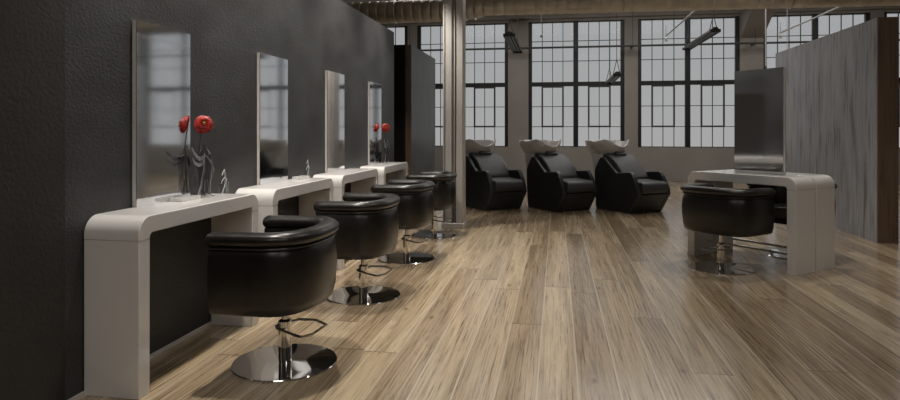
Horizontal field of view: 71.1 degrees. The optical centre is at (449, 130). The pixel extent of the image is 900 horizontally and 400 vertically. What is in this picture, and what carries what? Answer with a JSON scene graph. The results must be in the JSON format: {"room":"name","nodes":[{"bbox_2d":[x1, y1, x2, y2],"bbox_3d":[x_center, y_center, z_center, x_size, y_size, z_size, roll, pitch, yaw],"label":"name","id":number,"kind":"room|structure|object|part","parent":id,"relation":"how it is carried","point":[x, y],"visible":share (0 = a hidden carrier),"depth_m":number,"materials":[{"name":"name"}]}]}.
{"room":"salon","nodes":[
{"label":"salon","id":0,"kind":"room"},
{"bbox_2d":[0,0,393,399],"bbox_3d":[-1.886,-0.050,2.095,0.239,2.480,12.500,0,0,10],"label":"wall","id":1,"kind":"structure","parent":0,"point":[315,37],"depth_m":3.03,"materials":[{"name":"grey paint"}]},
{"bbox_2d":[68,321,211,399],"bbox_3d":[-1.195,1.180,5.477,0.012,0.020,5.560,0,0,10],"label":"baseboard","id":2,"kind":"structure","parent":1,"relation":"attached to","point":[82,394],"depth_m":3.47,"materials":[{"name":"grey paint"}]},
{"bbox_2d":[132,20,189,206],"bbox_3d":[-1.542,-0.087,3.387,0.024,0.938,0.468,0,0,10],"label":"wall mirror","id":3,"kind":"object","parent":1,"relation":"attached to","point":[160,55],"visible":0.86,"depth_m":3.33,"materials":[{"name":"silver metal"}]},
{"bbox_3d":[-1.544,-0.087,3.387,0.020,0.938,0.468,0,0,10],"label":"edge panel","id":4,"kind":"part","parent":3,"relation":"part of","materials":[{"name":"grey mirror"}]},
{"bbox_2d":[368,82,380,164],"bbox_3d":[-0.873,-0.087,7.321,0.024,0.938,0.468,0,0,10],"label":"wall mirror","id":5,"kind":"object","parent":1,"relation":"attached to","point":[374,89],"visible":1,"depth_m":7.26,"materials":[{"name":"grey mirror"}]},
{"bbox_3d":[-0.875,-0.087,7.321,0.020,0.938,0.468,0,0,10],"label":"edge panel","id":6,"kind":"part","parent":5,"relation":"part of","materials":[{"name":"grey mirror"}]},
{"bbox_2d":[341,0,405,2],"bbox_3d":[2.926,-3.210,5.285,16.400,0.100,20.400,0,0,10],"label":"ceiling","id":7,"kind":"structure","parent":0,"point":[345,1],"depth_m":15.25,"materials":[{"name":"grey"}]},
{"bbox_2d":[503,15,522,52],"bbox_3d":[1.280,-2.433,12.614,0.220,1.453,2.524,0,0,10],"label":"pendant light","id":8,"kind":"object","parent":7,"relation":"hanging from","point":[513,43],"visible":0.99,"depth_m":12.38,"materials":[{"name":"grey metal"}]},
{"bbox_2d":[606,13,620,83],"bbox_3d":[3.315,-2.094,12.826,0.152,2.133,2.024,0,0,10],"label":"pendant light","id":9,"kind":"object","parent":7,"relation":"hanging from","point":[617,74],"visible":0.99,"depth_m":12.56,"materials":[{"name":"grey metal"}]},
{"bbox_2d":[346,0,899,23],"bbox_3d":[3.696,-2.457,9.515,15.900,1.406,0.384,0,0,10],"label":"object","id":10,"kind":"structure","parent":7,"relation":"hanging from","point":[401,11],"depth_m":9.73,"materials":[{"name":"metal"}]},
{"bbox_2d":[409,6,899,50],"bbox_3d":[4.557,-2.568,14.884,16.300,1.184,0.321,0,0,10],"label":"pipe","id":11,"kind":"object","parent":7,"relation":"hanging from","point":[755,42],"visible":0.46,"depth_m":14.79,"materials":[{"name":"grey metal"}]},
{"bbox_3d":[4.289,-2.585,14.791,0.011,1.150,0.011,0,0,-13],"label":"hanger rod","id":12,"kind":"part","parent":11,"relation":"part of","materials":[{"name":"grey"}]},
{"bbox_2d":[665,11,694,41],"bbox_3d":[4.127,-2.487,11.276,0.070,1.345,3.115,0,0,10],"label":"pipe","id":13,"kind":"object","parent":7,"relation":"hanging from","point":[692,12],"visible":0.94,"depth_m":11.77,"materials":[{"name":"silver metal"}]},
{"bbox_2d":[682,10,720,49],"bbox_3d":[4.793,-2.433,12.093,0.170,1.453,2.474,0,0,10],"label":"pendant light","id":14,"kind":"object","parent":7,"relation":"hanging from","point":[713,31],"visible":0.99,"depth_m":11.77,"materials":[{"name":"grey metal"}]},
{"bbox_2d":[764,9,766,67],"bbox_3d":[6.184,-2.195,12.339,0.044,1.930,0.044,0,0,10],"label":"hanging cord","id":15,"kind":"object","parent":7,"relation":"hanging from","point":[765,66],"visible":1,"depth_m":12.33,"materials":[{"name":"grey paint"}]},
{"bbox_2d":[779,7,840,37],"bbox_3d":[6.467,-2.527,11.142,0.070,1.265,3.635,0,0,10],"label":"pipe","id":16,"kind":"object","parent":7,"relation":"hanging from","point":[833,9],"visible":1,"depth_m":11.69,"materials":[{"name":"silver metal"}]},
{"bbox_2d":[394,45,434,173],"bbox_3d":[-0.595,-0.010,9.747,0.403,2.400,1.780,0,0,10],"label":"wall slate partition","id":17,"kind":"structure","parent":0,"point":[414,69],"depth_m":9.04,"materials":[{"name":"black stone"}]},
{"bbox_2d":[79,179,899,399],"bbox_3d":[2.926,1.215,5.285,16.400,0.050,20.400,0,0,10],"label":"floor","id":18,"kind":"structure","parent":0,"point":[525,302],"depth_m":3.90,"materials":[{"name":"brown wood"}]},
{"bbox_2d":[84,193,257,399],"bbox_3d":[-1.417,0.786,3.369,0.276,0.807,1.136,0,0,10],"label":"console","id":19,"kind":"object","parent":18,"relation":"on","point":[116,243],"visible":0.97,"depth_m":2.82,"materials":[{"name":"white paint"}]},
{"bbox_3d":[-1.505,0.840,2.848,0.274,0.700,0.078,0,0,10],"label":"panel","id":20,"kind":"part","parent":19,"relation":"part of","materials":[{"name":"white paint"}]},
{"bbox_2d":[170,195,200,201],"bbox_3d":[-1.466,0.373,3.495,0.070,0.018,0.180,0,0,10],"label":"tray","id":21,"kind":"object","parent":19,"relation":"on","point":[187,197],"visible":1,"depth_m":3.46,"materials":[{"name":"grey ceramic"}]},
{"bbox_2d":[192,148,214,195],"bbox_3d":[-1.426,0.233,3.614,0.079,0.301,0.255,0,0,10],"label":"glass vase","id":22,"kind":"object","parent":19,"relation":"on","point":[199,158],"visible":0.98,"depth_m":3.62,"materials":[{"name":"glass"}]},
{"bbox_2d":[194,115,213,192],"bbox_3d":[-1.421,0.135,3.639,0.112,0.452,0.058,0,0,-27],"label":"flower","id":23,"kind":"object","parent":22,"relation":"in","point":[202,124],"visible":0.99,"depth_m":3.63,"materials":[{"name":"red plant"}]},
{"bbox_3d":[-1.443,0.163,3.638,0.010,0.396,0.028,0,0,10],"label":"stem","id":24,"kind":"part","parent":23,"relation":"part of","materials":[{"name":"grey"}]},
{"bbox_2d":[220,169,228,192],"bbox_3d":[-1.398,0.309,3.892,0.060,0.148,0.060,0,0,-35],"label":"figurine","id":25,"kind":"object","parent":19,"relation":"on","point":[224,169],"visible":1,"depth_m":3.90,"materials":[{"name":"grey paint"}]},
{"bbox_3d":[-1.329,0.840,3.889,0.274,0.700,0.078,0,0,10],"label":"panel","id":26,"kind":"part","parent":19,"relation":"part of","materials":[{"name":"white paint"}]},
{"bbox_2d":[205,215,338,381],"bbox_3d":[-0.849,0.832,3.243,0.530,0.716,0.702,0,0,10],"label":"barrel chair","id":27,"kind":"object","parent":18,"relation":"on","point":[283,270],"visible":1,"depth_m":2.97,"materials":[{"name":"black leather"}]},
{"bbox_3d":[-0.849,1.015,3.243,0.120,0.326,0.120,0,0,10],"label":"post","id":28,"kind":"part","parent":27,"relation":"part of","materials":[{"name":"silver metal"}]},
{"bbox_3d":[-0.757,1.010,3.249,0.246,0.033,0.208,0,0,35],"label":"foot lever","id":29,"kind":"part","parent":27,"relation":"part of","materials":[{"name":"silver metal"}]},
{"bbox_2d":[235,178,333,231],"bbox_3d":[-1.194,0.786,4.680,0.276,0.807,1.136,0,0,10],"label":"console","id":30,"kind":"object","parent":18,"relation":"on","point":[309,191],"visible":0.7,"depth_m":4.51,"materials":[{"name":"white paint"}]},
{"bbox_3d":[-1.283,0.840,4.160,0.274,0.700,0.078,0,0,10],"label":"panel","id":31,"kind":"part","parent":30,"relation":"part of","materials":[{"name":"white paint"}]},
{"bbox_2d":[257,53,287,184],"bbox_3d":[-1.319,-0.087,4.698,0.024,0.938,0.468,0,0,10],"label":"wall mirror","id":32,"kind":"object","parent":30,"relation":"on","point":[272,71],"visible":1,"depth_m":4.66,"materials":[{"name":"grey mirror"}]},
{"bbox_3d":[-1.321,-0.087,4.699,0.020,0.938,0.468,0,0,10],"label":"edge panel","id":33,"kind":"part","parent":32,"relation":"part of","materials":[{"name":"silver metal"}]},
{"bbox_2d":[292,175,308,178],"bbox_3d":[-1.198,0.373,5.067,0.070,0.018,0.180,0,0,10],"label":"tray","id":34,"kind":"object","parent":30,"relation":"on","point":[301,176],"visible":1,"depth_m":5.04,"materials":[{"name":"grey ceramic"}]},
{"bbox_3d":[-1.106,0.840,5.201,0.274,0.700,0.078,0,0,10],"label":"panel","id":35,"kind":"part","parent":30,"relation":"part of","materials":[{"name":"white paint"}]},
{"bbox_2d":[313,168,377,268],"bbox_3d":[-0.971,0.786,5.991,0.276,0.807,1.136,0,0,10],"label":"console","id":36,"kind":"object","parent":18,"relation":"on","point":[361,180],"visible":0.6,"depth_m":5.81,"materials":[{"name":"white paint"}]},
{"bbox_2d":[325,70,343,172],"bbox_3d":[-1.096,-0.087,6.009,0.024,0.938,0.468,0,0,10],"label":"wall mirror","id":37,"kind":"object","parent":36,"relation":"on","point":[334,82],"visible":1,"depth_m":5.96,"materials":[{"name":"grey mirror"}]},
{"bbox_3d":[-1.098,-0.087,6.010,0.020,0.938,0.468,0,0,10],"label":"edge panel","id":38,"kind":"part","parent":37,"relation":"part of","materials":[{"name":"grey mirror"}]},
{"bbox_3d":[-1.060,0.840,5.471,0.274,0.700,0.078,0,0,10],"label":"panel","id":39,"kind":"part","parent":36,"relation":"part of","materials":[{"name":"white paint"}]},
{"bbox_3d":[-0.883,0.840,6.512,0.274,0.700,0.078,0,0,10],"label":"panel","id":40,"kind":"part","parent":36,"relation":"part of","materials":[{"name":"white paint"}]},
{"bbox_2d":[313,193,399,304],"bbox_3d":[-0.625,0.832,4.559,0.530,0.716,0.702,0,0,10],"label":"barrel chair","id":41,"kind":"object","parent":18,"relation":"on","point":[368,222],"visible":0.99,"depth_m":4.29,"materials":[{"name":"black leather"}]},
{"bbox_3d":[-0.625,1.015,4.559,0.120,0.326,0.120,0,0,10],"label":"post","id":42,"kind":"part","parent":41,"relation":"part of","materials":[{"name":"silver metal"}]},
{"bbox_3d":[-0.534,1.010,4.566,0.246,0.033,0.208,0,0,35],"label":"foot lever","id":43,"kind":"part","parent":41,"relation":"part of","materials":[{"name":"silver metal"}]},
{"bbox_2d":[360,162,407,184],"bbox_3d":[-0.749,0.786,7.303,0.276,0.807,1.136,0,0,10],"label":"console","id":44,"kind":"object","parent":18,"relation":"on","point":[387,171],"visible":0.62,"depth_m":7.35,"materials":[{"name":"white paint"}]},
{"bbox_3d":[-0.837,0.840,6.782,0.274,0.700,0.078,0,0,10],"label":"panel","id":45,"kind":"part","parent":44,"relation":"part of","materials":[{"name":"white paint"}]},
{"bbox_2d":[383,140,389,162],"bbox_3d":[-0.768,0.233,7.490,0.079,0.301,0.255,0,0,10],"label":"glass vase","id":46,"kind":"object","parent":44,"relation":"on","point":[384,140],"visible":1,"depth_m":7.52,"materials":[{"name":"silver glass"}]},
{"bbox_2d":[381,123,389,160],"bbox_3d":[-0.763,0.135,7.516,0.112,0.452,0.058,0,0,-27],"label":"flower","id":47,"kind":"object","parent":46,"relation":"in","point":[385,127],"visible":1,"depth_m":7.50,"materials":[{"name":"red plant"}]},
{"bbox_3d":[-0.660,0.840,7.823,0.274,0.700,0.078,0,0,10],"label":"panel","id":48,"kind":"part","parent":44,"relation":"part of","materials":[{"name":"white paint"}]},
{"bbox_2d":[371,180,434,264],"bbox_3d":[-0.402,0.832,5.875,0.530,0.716,0.702,0,0,10],"label":"barrel chair","id":49,"kind":"object","parent":18,"relation":"on","point":[415,206],"visible":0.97,"depth_m":5.63,"materials":[{"name":"black leather"}]},
{"bbox_3d":[-0.402,1.015,5.875,0.120,0.326,0.120,0,0,10],"label":"post","id":50,"kind":"part","parent":49,"relation":"part of","materials":[{"name":"silver metal"}]},
{"bbox_3d":[-0.310,1.010,5.882,0.246,0.033,0.208,0,0,35],"label":"foot lever","id":51,"kind":"part","parent":49,"relation":"part of","materials":[{"name":"silver metal"}]},
{"bbox_2d":[406,171,456,238],"bbox_3d":[-0.178,0.832,7.191,0.530,0.716,0.702,0,0,10],"label":"barrel chair","id":52,"kind":"object","parent":18,"relation":"on","point":[444,190],"visible":0.79,"depth_m":6.96,"materials":[{"name":"black leather"}]},
{"bbox_3d":[-0.178,1.015,7.191,0.120,0.326,0.120,0,0,10],"label":"post","id":53,"kind":"part","parent":52,"relation":"part of","materials":[{"name":"silver metal"}]},
{"bbox_3d":[-0.086,1.010,7.198,0.246,0.033,0.208,0,0,35],"label":"foot lever","id":54,"kind":"part","parent":52,"relation":"part of","materials":[{"name":"silver metal"}]},
{"bbox_2d":[441,0,466,228],"bbox_3d":[0.055,-0.985,7.786,0.280,4.350,0.270,0,0,10],"label":"steel column","id":55,"kind":"structure","parent":18,"relation":"on","point":[454,11],"depth_m":7.68,"materials":[{"name":"metal"}]},
{"bbox_3d":[-0.064,-1.010,7.683,0.007,4.260,0.007,0,0,32],"label":"cord","id":56,"kind":"part","parent":55,"relation":"part of","materials":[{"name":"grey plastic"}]},
{"bbox_3d":[0.055,1.155,7.786,0.280,0.070,0.270,0,0,10],"label":"foot plate","id":57,"kind":"part","parent":55,"relation":"part of","materials":[{"name":"beige paint"}]},
{"bbox_2d":[466,139,526,210],"bbox_3d":[0.579,0.660,9.956,0.640,1.061,1.386,0,0,-27],"label":"chair","id":58,"kind":"object","parent":18,"relation":"on","point":[490,183],"visible":0.87,"depth_m":9.62,"materials":[{"name":"black leather"}]},
{"bbox_2d":[466,139,495,153],"bbox_3d":[0.417,0.298,10.267,0.675,0.338,0.690,0,0,10],"label":"basin","id":59,"kind":"object","parent":58,"relation":"in","point":[472,146],"depth_m":9.98,"materials":[{"name":"white ceramic"}]},
{"bbox_3d":[0.610,0.614,9.895,0.488,0.551,0.494,0,0,-27],"label":"backrest","id":60,"kind":"part","parent":58,"relation":"part of","materials":[{"name":"black leather"}]},
{"bbox_2d":[492,177,523,191],"bbox_3d":[0.807,0.808,9.514,0.488,0.190,0.392,0,0,-27],"label":"seat cushion","id":61,"kind":"object","parent":58,"relation":"on","point":[499,184],"depth_m":9.37,"materials":[{"name":"black leather"}]},
{"bbox_2d":[519,139,596,211],"bbox_3d":[1.604,0.660,9.782,0.640,1.061,1.386,0,0,-27],"label":"chair","id":62,"kind":"object","parent":18,"relation":"on","point":[554,184],"visible":1,"depth_m":9.52,"materials":[{"name":"black leather"}]},
{"bbox_2d":[519,139,560,154],"bbox_3d":[1.442,0.298,10.093,0.675,0.338,0.690,0,0,10],"label":"basin","id":63,"kind":"object","parent":62,"relation":"in","point":[529,147],"depth_m":9.84,"materials":[{"name":"white ceramic"}]},
{"bbox_3d":[1.636,0.614,9.721,0.488,0.551,0.494,0,0,-27],"label":"backrest","id":64,"kind":"part","parent":62,"relation":"part of","materials":[{"name":"black leather"}]},
{"bbox_2d":[563,178,594,192],"bbox_3d":[1.833,0.808,9.340,0.488,0.190,0.392,0,0,-27],"label":"seat cushion","id":65,"kind":"object","parent":62,"relation":"on","point":[571,185],"depth_m":9.19,"materials":[{"name":"black leather"}]},
{"bbox_2d":[585,139,670,213],"bbox_3d":[2.629,0.660,9.608,0.640,1.061,1.386,0,0,-27],"label":"chair","id":66,"kind":"object","parent":18,"relation":"on","point":[623,184],"visible":1,"depth_m":9.34,"materials":[{"name":"black leather"}]},
{"bbox_2d":[585,139,628,154],"bbox_3d":[2.467,0.298,9.919,0.675,0.338,0.690,0,0,10],"label":"basin","id":67,"kind":"object","parent":66,"relation":"in","point":[595,147],"depth_m":9.67,"materials":[{"name":"white ceramic"}]},
{"bbox_3d":[2.661,0.614,9.546,0.488,0.551,0.494,0,0,-27],"label":"backrest","id":68,"kind":"part","parent":66,"relation":"part of","materials":[{"name":"black leather"}]},
{"bbox_2d":[637,179,667,194],"bbox_3d":[2.858,0.808,9.166,0.488,0.190,0.392,0,0,-27],"label":"seat cushion","id":69,"kind":"object","parent":66,"relation":"on","point":[646,186],"depth_m":9.02,"materials":[{"name":"black leather"}]},
{"bbox_2d":[680,183,775,274],"bbox_3d":[2.351,0.832,5.459,0.530,0.716,0.702,0,0,-31],"label":"barrel chair","id":70,"kind":"object","parent":18,"relation":"on","point":[706,208],"visible":1,"depth_m":5.26,"materials":[{"name":"black leather"}]},
{"bbox_3d":[2.286,1.010,5.394,0.246,0.033,0.208,0,0,-6],"label":"foot lever","id":71,"kind":"part","parent":70,"relation":"part of","materials":[{"name":"silver metal"}]},
{"bbox_3d":[2.351,1.015,5.459,0.120,0.326,0.120,0,0,-31],"label":"post","id":72,"kind":"part","parent":70,"relation":"part of","materials":[{"name":"silver metal"}]},
{"bbox_2d":[688,170,814,275],"bbox_3d":[2.685,0.786,5.691,0.289,0.807,1.060,0,0,-31],"label":"console","id":73,"kind":"object","parent":18,"relation":"on","point":[800,253],"visible":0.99,"depth_m":5.27,"materials":[{"name":"white paint"}]},
{"bbox_3d":[2.431,0.840,6.110,0.287,0.700,0.078,0,0,-31],"label":"panel","id":74,"kind":"part","parent":73,"relation":"part of","materials":[{"name":"white paint"}]},
{"bbox_3d":[2.723,1.060,5.714,0.022,0.022,0.900,0,0,-31],"label":"foot rail","id":75,"kind":"part","parent":73,"relation":"part of","materials":[{"name":"silver metal"}]},
{"bbox_2d":[734,67,785,173],"bbox_3d":[2.824,-0.090,5.756,0.037,0.945,0.475,0,0,-31],"label":"mirror","id":76,"kind":"object","parent":73,"relation":"on","point":[759,94],"visible":1,"depth_m":5.72,"materials":[{"name":"silver metal"}]},
{"bbox_3d":[2.824,-0.090,5.756,0.028,0.945,0.475,0,0,-31],"label":"edge panel","id":77,"kind":"part","parent":76,"relation":"part of","materials":[{"name":"silver metal"}]},
{"bbox_2d":[785,67,785,173],"bbox_3d":[2.838,-0.090,5.764,0.004,0.945,0.475,0,0,-31],"label":"mirror glass","id":78,"kind":"object","parent":76,"relation":"attached to","point":[785,67],"depth_m":5.56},
{"bbox_3d":[2.939,0.840,5.272,0.287,0.700,0.078,0,0,-31],"label":"panel","id":79,"kind":"part","parent":73,"relation":"part of","materials":[{"name":"white paint"}]},
{"bbox_2d":[713,169,834,271],"bbox_3d":[2.946,0.786,5.849,0.289,0.807,1.060,0,0,-31],"label":"console","id":80,"kind":"object","parent":18,"relation":"on","point":[824,184],"visible":0.56,"depth_m":5.41,"materials":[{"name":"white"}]},
{"bbox_3d":[2.692,0.840,6.268,0.287,0.700,0.078,0,0,-31],"label":"panel","id":81,"kind":"part","parent":80,"relation":"part of","materials":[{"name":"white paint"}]},
{"bbox_3d":[2.984,1.060,5.872,0.022,0.022,0.900,0,0,-31],"label":"foot rail","id":82,"kind":"part","parent":80,"relation":"part of","materials":[{"name":"silver metal"}]},
{"bbox_3d":[3.200,0.840,5.430,0.287,0.700,0.078,0,0,-31],"label":"panel","id":83,"kind":"part","parent":80,"relation":"part of","materials":[{"name":"white paint"}]},
{"bbox_2d":[747,184,836,258],"bbox_3d":[3.307,0.832,6.038,0.530,0.716,0.702,0,0,-31],"label":"barrel chair","id":84,"kind":"object","parent":18,"relation":"on","point":[780,198],"visible":0.19,"depth_m":6.14,"materials":[{"name":"black leather"}]},
{"bbox_2d":[774,203,786,219],"bbox_3d":[3.260,0.772,6.010,0.382,0.110,0.474,0,0,-31],"label":"seat cushion","id":85,"kind":"object","parent":84,"relation":"on","point":[780,208],"depth_m":5.92,"materials":[{"name":"black leather"}]},
{"bbox_2d":[381,9,899,179],"bbox_3d":[4.609,-0.985,15.193,16.400,4.350,0.300,0,0,10],"label":"wall","id":86,"kind":"structure","parent":0,"point":[672,161],"depth_m":15.09,"materials":[{"name":"beige paint"}]},
{"bbox_2d":[386,26,406,44],"bbox_3d":[-2.202,-1.145,16.288,2.304,3.070,0.082,0,0,10],"label":"window","id":87,"kind":"structure","parent":86,"relation":"in","point":[395,27],"depth_m":16.11,"materials":[{"name":"black metal"}]},
{"bbox_3d":[-2.202,-1.145,16.288,2.304,3.070,0.082,0,0,10],"label":"frame","id":88,"kind":"part","parent":87,"relation":"part of","materials":[{"name":"black metal"}]},
{"bbox_2d":[417,23,507,146],"bbox_3d":[0.313,-1.145,15.861,2.304,3.070,0.082,0,0,10],"label":"window","id":89,"kind":"structure","parent":86,"relation":"in","point":[484,85],"depth_m":15.75,"materials":[{"name":"black metal"}]},
{"bbox_3d":[0.865,-0.593,15.747,0.544,1.005,0.020,0,0,10],"label":"vent sash","id":90,"kind":"part","parent":89,"relation":"part of","materials":[{"name":"clear glass"}]},
{"bbox_2d":[506,14,527,19],"bbox_3d":[1.129,-2.950,12.284,0.503,0.420,6.600,0,0,10],"label":"trim","id":91,"kind":"structure","parent":86,"relation":"attached to","point":[509,17],"depth_m":15.21,"materials":[{"name":"beige paint"}]},
{"bbox_2d":[529,20,623,146],"bbox_3d":[3.073,-1.145,15.392,2.288,3.070,0.082,0,0,10],"label":"window","id":92,"kind":"structure","parent":86,"relation":"in","point":[575,83],"depth_m":15.35,"materials":[{"name":"black metal"}]},
{"bbox_3d":[2.519,-0.593,15.466,0.540,1.005,0.020,0,0,10],"label":"vent sash","id":93,"kind":"part","parent":92,"relation":"part of","materials":[{"name":"clear glass"}]},
{"bbox_3d":[3.620,-0.593,15.279,0.540,1.005,0.020,0,0,10],"label":"vent sash","id":94,"kind":"part","parent":92,"relation":"part of","materials":[{"name":"clear glass"}]},
{"bbox_2d":[380,6,899,23],"bbox_3d":[4.576,-2.805,14.995,16.400,0.130,0.100,0,0,10],"label":"trim","id":95,"kind":"structure","parent":86,"relation":"attached to","point":[654,13],"depth_m":14.91,"materials":[{"name":"beige paint"}]},
{"bbox_2d":[638,16,738,147],"bbox_3d":[5.639,-1.145,14.956,2.294,3.070,0.082,0,0,10],"label":"window","id":96,"kind":"structure","parent":86,"relation":"in","point":[687,82],"depth_m":14.92,"materials":[{"name":"black metal"}]},
{"bbox_3d":[5.084,-0.593,15.031,0.542,1.005,0.020,0,0,10],"label":"vent sash","id":97,"kind":"part","parent":96,"relation":"part of","materials":[{"name":"clear glass"}]},
{"bbox_3d":[6.188,-0.593,14.843,0.542,1.005,0.020,0,0,10],"label":"vent sash","id":98,"kind":"part","parent":96,"relation":"part of","materials":[{"name":"clear glass"}]},
{"bbox_2d":[523,175,899,183],"bbox_3d":[4.582,1.140,15.030,16.400,0.100,0.030,0,0,10],"label":"baseboard","id":99,"kind":"structure","parent":86,"relation":"attached to","point":[525,176],"depth_m":14.89,"materials":[{"name":"beige paint"}]},
{"bbox_2d":[741,9,774,37],"bbox_3d":[6.923,-2.450,14.140,0.485,0.580,1.000,0,0,10],"label":"column","id":100,"kind":"structure","parent":86,"relation":"attached to","point":[751,19],"depth_m":14.21,"materials":[{"name":"beige paint"}]},
{"bbox_2d":[763,13,869,68],"bbox_3d":[8.393,-1.145,14.488,2.269,3.070,0.082,0,0,10],"label":"window","id":101,"kind":"structure","parent":86,"relation":"in","point":[814,35],"depth_m":14.48,"materials":[{"name":"black metal"}]},
{"bbox_2d":[885,12,899,147],"bbox_3d":[10.908,-1.145,14.061,2.302,3.070,0.082,0,0,10],"label":"window","id":102,"kind":"structure","parent":86,"relation":"in","point":[886,13],"depth_m":14.17,"materials":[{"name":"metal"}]},
{"bbox_3d":[10.350,-0.593,14.136,0.544,1.005,0.020,0,0,10],"label":"vent sash","id":103,"kind":"part","parent":102,"relation":"part of","materials":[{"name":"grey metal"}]},
{"bbox_2d":[776,17,898,243],"bbox_3d":[4.901,-0.008,8.228,0.197,2.396,3.175,0,0,10],"label":"wall","id":104,"kind":"structure","parent":0,"point":[842,87],"depth_m":7.28,"materials":[{"name":"grey wood"}]}
]}

